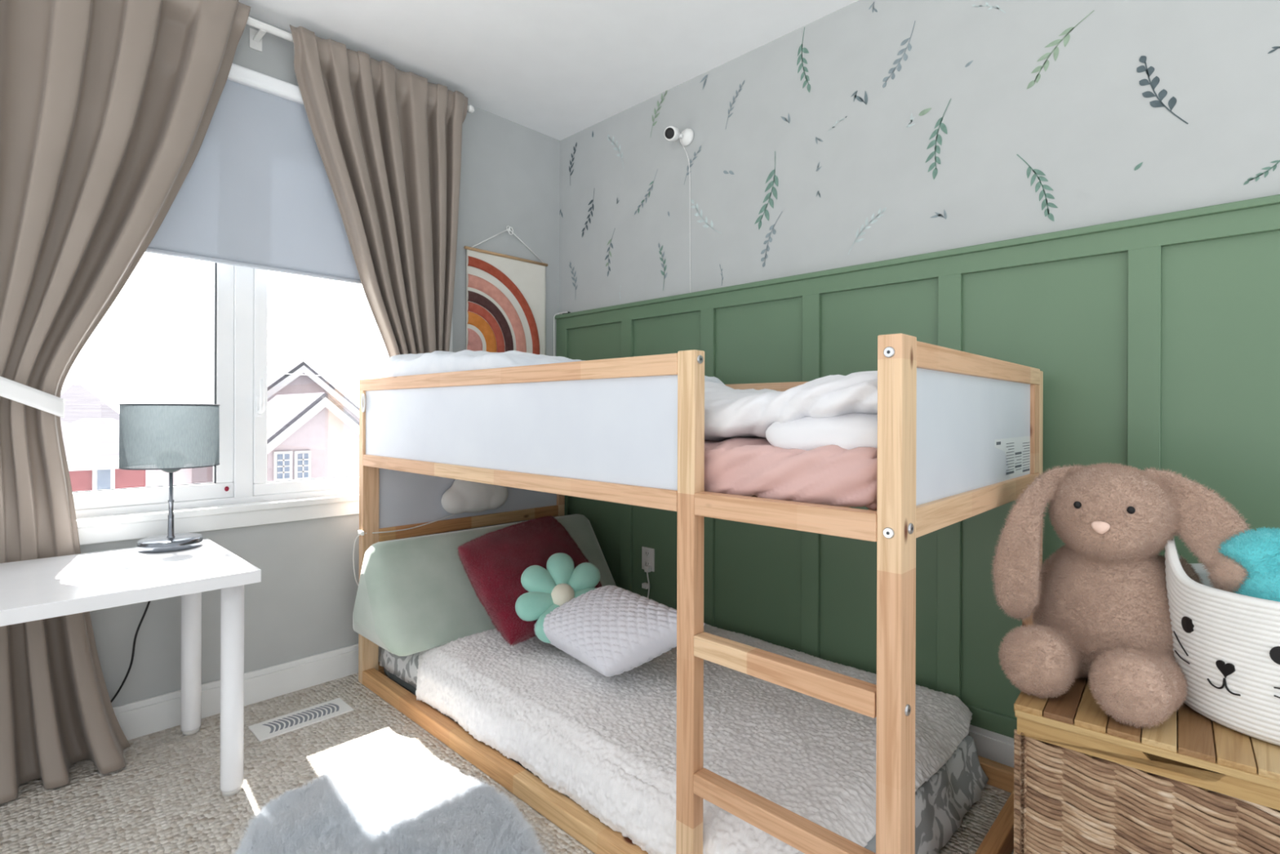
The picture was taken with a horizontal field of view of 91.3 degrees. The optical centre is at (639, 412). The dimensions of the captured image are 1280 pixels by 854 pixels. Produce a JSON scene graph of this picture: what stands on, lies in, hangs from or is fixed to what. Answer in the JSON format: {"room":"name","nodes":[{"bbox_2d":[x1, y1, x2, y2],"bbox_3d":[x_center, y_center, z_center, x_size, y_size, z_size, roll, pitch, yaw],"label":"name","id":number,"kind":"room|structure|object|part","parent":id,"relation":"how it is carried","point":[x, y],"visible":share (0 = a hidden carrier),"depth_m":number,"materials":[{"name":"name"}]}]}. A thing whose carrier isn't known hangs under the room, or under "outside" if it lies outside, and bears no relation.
{"room":"bedroom","nodes":[
{"label":"bedroom","id":0,"kind":"room"},
{"bbox_2d":[75,15,559,706],"bbox_3d":[-1.851,-0.132,1.856,0.188,2.575,4.000,0,0,44],"label":"wall","id":1,"kind":"structure","parent":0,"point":[302,606],"depth_m":2.35,"materials":[{"name":"paint"}]},
{"bbox_2d":[112,643,382,740],"bbox_3d":[-1.809,0.980,1.795,0.018,0.112,3.976,0,0,44],"label":"baseboard","id":2,"kind":"structure","parent":1,"relation":"attached to","point":[138,718],"depth_m":2.24,"materials":[{"name":"white wood"}]},
{"bbox_2d":[145,63,361,284],"bbox_3d":[-1.418,-0.861,2.171,0.046,0.694,1.690,0,0,44],"label":"roller blind","id":3,"kind":"object","parent":1,"relation":"attached to","point":[256,193],"visible":0.35,"depth_m":2.24,"materials":[{"name":"fabric"}]},
{"bbox_2d":[72,262,452,517],"bbox_3d":[-1.501,-0.448,2.214,0.156,1.570,1.760,0,0,44],"label":"window","id":4,"kind":"structure","parent":1,"relation":"attached to","point":[240,304],"depth_m":2.24,"materials":[{"name":"plastic"}]},
{"bbox_3d":[-1.755,-0.431,1.954,0.050,1.465,0.832,0,0,44],"label":"sash","id":5,"kind":"part","parent":4,"relation":"part of","materials":[{"name":"plastic"}]},
{"bbox_3d":[-1.377,-0.053,2.270,0.043,0.140,0.021,0,0,44],"label":"handle","id":6,"kind":"part","parent":4,"relation":"part of","materials":[{"name":"plastic"}]},
{"bbox_3d":[-1.189,-0.429,2.532,0.050,1.465,0.668,0,0,44],"label":"sash","id":7,"kind":"part","parent":4,"relation":"part of","materials":[{"name":"plastic"}]},
{"bbox_2d":[246,17,474,113],"bbox_3d":[-1.471,-1.338,2.076,0.107,0.070,2.038,0,0,44],"label":"curtain rod","id":8,"kind":"object","parent":1,"relation":"attached to","point":[255,37],"visible":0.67,"depth_m":2.22,"materials":[{"name":"white plastic"}]},
{"bbox_2d":[0,0,250,804],"bbox_3d":[-1.691,-0.176,1.744,0.193,2.415,1.061,0,0,44],"label":"curtain","id":9,"kind":"object","parent":8,"relation":"hanging from","point":[108,107],"visible":0.95,"depth_m":1.80,"materials":[{"name":"fabric"}]},
{"bbox_2d":[289,25,467,539],"bbox_3d":[-1.026,-0.181,2.506,0.116,2.400,0.717,0,0,44],"label":"curtain","id":10,"kind":"object","parent":8,"relation":"hanging from","point":[388,139],"visible":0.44,"depth_m":2.51,"materials":[{"name":"beige fabric"}]},
{"bbox_2d":[463,225,547,355],"bbox_3d":[-0.634,-0.525,3.009,0.016,0.750,0.468,0,0,44],"label":"wall hanging","id":11,"kind":"object","parent":1,"relation":"attached to","point":[506,295],"depth_m":3.00,"materials":[{"name":"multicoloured fabric"}]},
{"bbox_3d":[-0.629,-0.826,3.015,0.008,0.147,0.421,0,0,44],"label":"hanging cord","id":12,"kind":"part","parent":11,"relation":"part of","materials":[{"name":"fabric"}]},
{"bbox_2d":[0,672,1013,853],"bbox_3d":[-0.262,1.101,0.330,4.320,0.120,4.000,0,0,44],"label":"floor","id":13,"kind":"structure","parent":0,"point":[167,797],"depth_m":1.73,"materials":[{"name":"carpet"}]},
{"bbox_2d":[0,538,261,795],"bbox_3d":[-1.585,0.728,1.524,0.595,0.617,1.012,0,0,44],"label":"side table","id":14,"kind":"object","parent":13,"relation":"on","point":[39,588],"visible":1,"depth_m":1.69,"materials":[{"name":"white paint"}]},
{"bbox_2d":[110,600,151,702],"bbox_3d":[-1.650,0.731,1.935,0.013,0.556,0.260,0,0,44],"label":"lamp cord","id":15,"kind":"object","parent":14,"relation":"hanging from","point":[148,602],"visible":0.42,"depth_m":1.98,"materials":[{"name":"black plastic"}]},
{"bbox_2d":[118,403,219,552],"bbox_3d":[-1.462,0.197,1.951,0.252,0.447,0.252,0,0,44],"label":"table lamp","id":16,"kind":"object","parent":14,"relation":"on","point":[168,437],"visible":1,"depth_m":1.86,"materials":[{"name":"grey fabric"}]},
{"bbox_3d":[-1.462,0.070,1.951,0.250,0.190,0.250,0,0,44],"label":"lamp shade","id":17,"kind":"part","parent":16,"relation":"part of","materials":[{"name":"fabric"}]},
{"bbox_3d":[-1.460,0.741,2.035,0.054,0.569,0.054,0,0,44],"label":"leg","id":18,"kind":"part","parent":14,"relation":"part of","materials":[{"name":"white paint"}]},
{"bbox_3d":[-1.120,0.742,1.718,0.054,0.569,0.054,0,0,44],"label":"leg","id":19,"kind":"part","parent":14,"relation":"part of","materials":[{"name":"white paint"}]},
{"bbox_2d":[248,697,353,741],"bbox_3d":[-1.144,1.035,2.121,0.128,0.006,0.290,0,0,44],"label":"floor vent","id":20,"kind":"object","parent":13,"relation":"in","point":[263,731],"visible":1,"depth_m":2.11,"materials":[{"name":"white plastic"}]},
{"bbox_2d":[231,749,548,853],"bbox_3d":[-0.564,1.025,1.445,0.945,0.025,0.586,0,0,44],"label":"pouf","id":21,"kind":"object","parent":13,"relation":"on","point":[408,802],"visible":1,"depth_m":1.56,"materials":[{"name":"grey fur"}]},
{"bbox_2d":[379,648,988,853],"bbox_3d":[-0.018,0.948,2.085,1.924,0.166,0.897,0,0,44],"label":"mattress","id":22,"kind":"object","parent":13,"relation":"on","point":[942,802],"visible":0.02,"depth_m":1.61,"materials":[{"name":"fabric"}]},
{"bbox_2d":[352,514,616,656],"bbox_3d":[-0.595,0.661,2.595,1.053,0.375,0.415,0,0,-43],"label":"cushion","id":23,"kind":"object","parent":22,"relation":"on","point":[415,594],"visible":0.57,"depth_m":2.31,"materials":[{"name":"green fabric"}]},
{"bbox_2d":[358,333,1043,853],"bbox_3d":[0.005,0.457,2.056,2.076,1.171,0.997,0,0,44],"label":"bunk bed","id":24,"kind":"object","parent":13,"relation":"on","point":[960,433],"visible":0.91,"depth_m":1.33,"materials":[{"name":"brown wood"}]},
{"bbox_2d":[360,394,365,412],"bbox_3d":[-1.053,-0.036,2.380,0.029,0.071,0.007,0,0,44],"label":"ring","id":25,"kind":"object","parent":24,"relation":"attached to","point":[363,400],"visible":1,"depth_m":2.38,"materials":[{"name":"white plastic"}]},
{"bbox_3d":[-1.051,0.457,2.427,0.036,1.163,0.064,0,0,44],"label":"post","id":26,"kind":"part","parent":24,"relation":"part of","materials":[{"name":"brown wood"}]},
{"bbox_3d":[-0.723,1.012,2.771,0.034,0.055,0.889,0,0,44],"label":"rail","id":27,"kind":"part","parent":24,"relation":"part of","materials":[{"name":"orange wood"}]},
{"bbox_2d":[352,479,507,585],"bbox_3d":[-0.841,0.461,2.614,0.668,0.439,0.078,0,0,-42],"label":"night light","id":28,"kind":"object","parent":24,"relation":"attached to","point":[463,496],"visible":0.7,"depth_m":2.67,"materials":[{"name":"white plastic"}]},
{"bbox_2d":[357,529,364,535],"bbox_3d":[-1.065,0.458,2.384,0.040,0.018,0.016,0,0,44],"label":"switch","id":29,"kind":"object","parent":28,"relation":"attached to","point":[361,532],"depth_m":2.37,"materials":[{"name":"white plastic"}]},
{"bbox_3d":[-0.928,0.552,2.529,0.427,0.255,0.052,0,0,-39],"label":"cord","id":30,"kind":"part","parent":28,"relation":"part of","materials":[{"name":"white plastic"}]},
{"bbox_3d":[-0.722,0.187,2.772,0.010,0.539,0.889,0,0,44],"label":"panel","id":31,"kind":"part","parent":24,"relation":"part of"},
{"bbox_3d":[-0.721,0.480,2.771,0.034,0.050,0.889,0,0,44],"label":"rail","id":32,"kind":"part","parent":24,"relation":"part of","materials":[{"name":"orange wood"}]},
{"bbox_3d":[-0.326,1.015,1.718,1.996,0.052,0.046,0,0,44],"label":"rail","id":33,"kind":"part","parent":24,"relation":"part of","materials":[{"name":"orange wood"}]},
{"bbox_3d":[-0.494,-0.104,1.870,1.609,0.045,0.028,0,0,44],"label":"rail","id":34,"kind":"part","parent":24,"relation":"part of","materials":[{"name":"brown wood"}]},
{"bbox_3d":[-0.482,0.183,1.858,1.573,0.043,0.028,0,0,44],"label":"rail","id":35,"kind":"part","parent":24,"relation":"part of","materials":[{"name":"brown wood"}]},
{"bbox_3d":[-0.481,0.040,1.859,1.573,0.247,0.010,0,0,44],"label":"panel","id":36,"kind":"part","parent":24,"relation":"part of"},
{"bbox_3d":[-0.401,0.459,3.107,0.036,1.163,0.040,0,0,44],"label":"post","id":37,"kind":"part","parent":24,"relation":"part of","materials":[{"name":"brown wood"}]},
{"bbox_3d":[0.104,0.457,1.301,0.046,1.171,0.035,0,0,44],"label":"post","id":38,"kind":"part","parent":24,"relation":"part of","materials":[{"name":"brown wood"}]},
{"bbox_2d":[415,622,972,853],"bbox_3d":[0.037,0.908,2.060,1.725,0.177,1.010,0,0,44],"label":"blanket","id":39,"kind":"object","parent":24,"relation":"on","point":[608,744],"visible":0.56,"depth_m":1.67,"materials":[{"name":"white fabric"}]},
{"bbox_2d":[457,515,602,646],"bbox_3d":[-0.409,0.615,2.410,0.434,0.331,0.515,0,0,44],"label":"cushion","id":40,"kind":"object","parent":39,"relation":"on","point":[495,563],"visible":0.66,"depth_m":2.29,"materials":[{"name":"red fabric"}]},
{"bbox_2d":[515,552,600,643],"bbox_3d":[-0.274,0.645,2.208,0.330,0.263,0.218,0,0,-14],"label":"cushion","id":41,"kind":"object","parent":39,"relation":"on","point":[548,589],"visible":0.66,"depth_m":2.20,"materials":[{"name":"green fabric"}]},
{"bbox_3d":[-0.270,0.642,2.195,0.075,0.078,0.080,0,0,44],"label":"flower","id":42,"kind":"part","parent":41,"relation":"part of","materials":[{"name":"beige fabric"}]},
{"bbox_2d":[533,585,704,676],"bbox_3d":[-0.099,0.689,2.006,0.249,0.226,0.653,0,0,-39],"label":"quilted pillow","id":43,"kind":"object","parent":39,"relation":"on","point":[613,630],"visible":0.85,"depth_m":1.89,"materials":[{"name":"fabric"}]},
{"bbox_3d":[0.339,-0.088,2.409,1.994,0.040,0.028,0,0,44],"label":"rail","id":44,"kind":"part","parent":24,"relation":"part of","materials":[{"name":"brown wood"}]},
{"bbox_3d":[0.258,0.186,1.154,0.377,0.046,0.034,0,0,44],"label":"rail","id":45,"kind":"part","parent":24,"relation":"part of","materials":[{"name":"brown wood"}]},
{"bbox_2d":[704,436,877,509],"bbox_3d":[0.006,0.117,2.059,1.991,0.142,0.927,0,0,44],"label":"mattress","id":46,"kind":"object","parent":24,"relation":"on","point":[833,475],"visible":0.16,"depth_m":1.17,"materials":[{"name":"pink fabric"}]},
{"bbox_2d":[378,350,724,385],"bbox_3d":[-0.298,-0.085,2.341,1.163,0.282,0.918,0,0,44],"label":"blanket","id":47,"kind":"object","parent":46,"relation":"on","point":[436,362],"visible":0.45,"depth_m":2.05,"materials":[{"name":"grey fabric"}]},
{"bbox_2d":[704,370,877,450],"bbox_3d":[0.316,0.002,1.770,1.118,0.195,0.889,0,0,44],"label":"duvet","id":48,"kind":"object","parent":46,"relation":"on","point":[841,411],"visible":0.45,"depth_m":1.19,"materials":[{"name":"white fabric"}]},
{"bbox_3d":[0.418,0.459,1.021,0.040,1.169,0.064,0,0,44],"label":"post","id":49,"kind":"part","parent":24,"relation":"part of","materials":[{"name":"brown wood"}]},
{"bbox_3d":[0.732,0.042,1.343,0.010,0.238,0.833,0,0,44],"label":"panel","id":50,"kind":"part","parent":24,"relation":"part of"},
{"bbox_3d":[0.751,0.184,1.362,0.031,0.050,0.889,0,0,44],"label":"rail","id":51,"kind":"part","parent":24,"relation":"part of","materials":[{"name":"brown wood"}]},
{"bbox_3d":[0.752,-0.097,1.362,0.031,0.043,0.889,0,0,44],"label":"rail","id":52,"kind":"part","parent":24,"relation":"part of","materials":[{"name":"brown wood"}]},
{"bbox_3d":[0.743,1.015,1.367,0.038,0.060,0.889,0,0,44],"label":"rail","id":53,"kind":"part","parent":24,"relation":"part of","materials":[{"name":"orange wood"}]},
{"bbox_3d":[0.331,1.016,2.405,1.994,0.055,0.040,0,0,44],"label":"rail","id":54,"kind":"part","parent":24,"relation":"part of","materials":[{"name":"orange wood"}]},
{"bbox_3d":[1.067,0.466,1.702,0.040,1.159,0.040,0,0,44],"label":"post","id":55,"kind":"part","parent":24,"relation":"part of","materials":[{"name":"brown wood"}]},
{"bbox_2d":[1013,675,1279,853],"bbox_3d":[1.059,0.799,1.162,0.560,0.505,0.460,0,0,41],"label":"wicker hamper","id":56,"kind":"object","parent":13,"relation":"on","point":[1086,781],"visible":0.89,"depth_m":1.07,"materials":[{"name":"brown wicker"}]},
{"bbox_2d":[991,462,1253,728],"bbox_3d":[0.919,0.332,1.247,0.415,0.444,0.365,0,0,-14],"label":"rabbit","id":57,"kind":"object","parent":56,"relation":"on","point":[1099,605],"visible":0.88,"depth_m":1.22},
{"bbox_3d":[1.061,0.554,1.164,0.559,0.016,0.456,0,0,41],"label":"lid","id":58,"kind":"part","parent":56,"relation":"part of","materials":[{"name":"brown wood"}]},
{"bbox_3d":[1.059,0.562,1.162,0.579,0.012,0.489,0,0,44],"label":"lid frame","id":59,"kind":"part","parent":56,"relation":"part of","materials":[{"name":"brown wood"}]},
{"bbox_3d":[1.059,0.585,1.162,0.548,0.032,0.452,0,0,41],"label":"rail","id":60,"kind":"part","parent":56,"relation":"part of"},
{"bbox_2d":[1164,537,1279,746],"bbox_3d":[1.162,0.394,1.115,0.348,0.300,0.344,0,0,44],"label":"rope basket","id":61,"kind":"object","parent":56,"relation":"on","point":[1226,645],"visible":0.8,"depth_m":1.07,"materials":[{"name":"fabric"}]},
{"bbox_2d":[1217,526,1279,601],"bbox_3d":[1.160,0.323,1.111,0.205,0.225,0.206,0,0,44],"label":"plush toy","id":62,"kind":"object","parent":61,"relation":"in","point":[1258,551],"visible":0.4,"depth_m":1.09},
{"bbox_2d":[238,0,858,140],"bbox_3d":[-0.262,-1.464,0.422,4.460,0.100,4.120,0,0,44],"label":"ceiling","id":63,"kind":"structure","parent":0,"point":[557,69],"depth_m":2.38,"materials":[{"name":"paint"}]},
{"bbox_2d":[559,0,1279,314],"bbox_3d":[1.116,-0.130,1.866,4.460,2.592,0.121,0,0,44],"label":"wall","id":64,"kind":"structure","parent":0,"point":[866,131],"depth_m":1.99,"materials":[{"name":"paint"}]},
{"bbox_2d":[641,546,654,571],"bbox_3d":[0.035,0.655,2.801,0.074,0.102,0.010,0,0,44],"label":"wall outlet","id":65,"kind":"object","parent":64,"relation":"attached to","point":[647,553],"visible":0.91,"depth_m":2.80,"materials":[{"name":"white plastic"}]},
{"bbox_2d":[641,564,651,597],"bbox_3d":[0.030,0.754,2.779,0.037,0.148,0.030,0,0,44],"label":"cord","id":66,"kind":"object","parent":65,"relation":"attached to","point":[647,568],"visible":0.96,"depth_m":2.77,"materials":[{"name":"white plastic"}]},
{"bbox_3d":[0.028,0.767,2.777,0.037,0.122,0.023,0,0,44],"label":"cord","id":67,"kind":"part","parent":66,"relation":"part of","materials":[{"name":"white plastic"}]},
{"bbox_2d":[644,560,650,565],"bbox_3d":[0.034,0.676,2.799,0.034,0.034,0.002,0,0,44],"label":"receptacle","id":68,"kind":"object","parent":65,"relation":"attached to","point":[646,562],"depth_m":2.80,"materials":[{"name":"grey plastic"}]},
{"bbox_2d":[644,549,650,557],"bbox_3d":[0.034,0.630,2.799,0.034,0.034,0.002,0,0,44],"label":"receptacle","id":69,"kind":"object","parent":65,"relation":"attached to","point":[647,552],"depth_m":2.80,"materials":[{"name":"grey plastic"}]},
{"bbox_2d":[664,125,693,293],"bbox_3d":[0.157,-0.854,2.637,0.122,0.703,0.068,0,0,-26],"label":"security camera","id":70,"kind":"object","parent":64,"relation":"attached to","point":[671,133],"visible":0.99,"depth_m":2.63,"materials":[{"name":"white plastic"}]},
{"bbox_3d":[0.193,-0.825,2.647,0.045,0.646,0.005,0,0,8],"label":"cord","id":71,"kind":"part","parent":70,"relation":"part of","materials":[{"name":"white plastic"}]},
{"bbox_2d":[554,194,1279,319],"bbox_3d":[1.122,-0.487,1.756,4.300,0.019,0.034,0,0,44],"label":"trim","id":72,"kind":"structure","parent":64,"relation":"attached to","point":[1274,199],"depth_m":1.83,"materials":[{"name":"green paint"}]},
{"bbox_2d":[555,203,1279,737],"bbox_3d":[1.124,0.225,1.760,4.300,1.418,0.022,0,0,44],"label":"wall paneling","id":73,"kind":"structure","parent":64,"relation":"attached to","point":[1157,345],"depth_m":1.86,"materials":[{"name":"green paint"}]},
{"bbox_2d":[967,724,1013,767],"bbox_3d":[1.121,0.990,1.760,4.300,0.112,0.024,0,0,44],"label":"baseboard","id":74,"kind":"structure","parent":64,"relation":"attached to","point":[997,747],"depth_m":1.83,"materials":[{"name":"white wood"}]},
{"label":"outside","id":75,"kind":"structure","parent":0,"visible":0},
{"bbox_3d":[-18.756,4.229,27.716,59.700,0.100,90.000,0,0,44],"label":"ground","id":76,"kind":"structure","parent":75,"visible":0},
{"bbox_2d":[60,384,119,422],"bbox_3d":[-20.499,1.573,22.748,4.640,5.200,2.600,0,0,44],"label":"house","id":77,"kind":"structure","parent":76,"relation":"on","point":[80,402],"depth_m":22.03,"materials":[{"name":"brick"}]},
{"bbox_2d":[60,420,145,491],"bbox_3d":[-10.493,1.932,8.980,5.140,4.550,5.350,0,0,44],"label":"house","id":78,"kind":"structure","parent":76,"relation":"on","point":[92,457],"depth_m":8.78,"materials":[{"name":"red brick"}]},
{"bbox_3d":[-7.522,1.017,8.776,0.010,0.500,0.140,0,0,44],"label":"pane","id":79,"kind":"part","parent":78,"relation":"part of","materials":[{"name":"glass"}]},
{"bbox_2d":[70,417,155,486],"bbox_3d":[-15.153,2.166,17.490,4.640,4.050,3.600,0,0,44],"label":"house","id":80,"kind":"structure","parent":76,"relation":"on","point":[107,426],"depth_m":17.02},
{"bbox_2d":[155,361,359,485],"bbox_3d":[-9.246,1.516,15.783,4.330,5.390,4.700,0,0,44],"label":"house","id":81,"kind":"structure","parent":76,"relation":"on","point":[277,384],"depth_m":14.46,"materials":[{"name":"brick"}]},
{"bbox_2d":[266,392,359,481],"bbox_3d":[-6.854,1.919,12.571,2.830,4.600,2.330,0,0,44],"label":"house","id":82,"kind":"structure","parent":76,"relation":"on","point":[310,435],"depth_m":11.77,"materials":[{"name":"brick"}]},
{"bbox_3d":[-6.460,0.970,11.331,0.010,0.440,0.200,0,0,44],"label":"pane","id":83,"kind":"part","parent":82,"relation":"part of","materials":[{"name":"blue glass"}]},
{"bbox_3d":[-6.232,0.979,11.570,0.010,0.445,0.180,0,0,44],"label":"pane","id":84,"kind":"part","parent":82,"relation":"part of","materials":[{"name":"glass"}]},
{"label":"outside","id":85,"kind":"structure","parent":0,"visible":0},
{"bbox_2d":[74,361,372,378],"bbox_3d":[-5.475,-0.612,8.096,0.011,0.181,18.000,0,0,44],"label":"power line","id":86,"kind":"object","parent":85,"point":[74,362],"visible":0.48,"depth_m":7.85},
{"bbox_3d":[-0.375,-0.507,3.188,0.045,0.009,0.020,0,0,44],"label":"clip","id":87,"kind":"object","parent":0,"visible":0},
{"bbox_2d":[553,311,567,355],"bbox_3d":[-0.405,-0.260,3.194,0.096,0.502,0.010,0,0,36],"label":"cable","id":88,"kind":"object","parent":87,"relation":"hanging from","point":[562,312],"visible":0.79,"depth_m":3.22,"materials":[{"name":"white plastic"}]}
]}

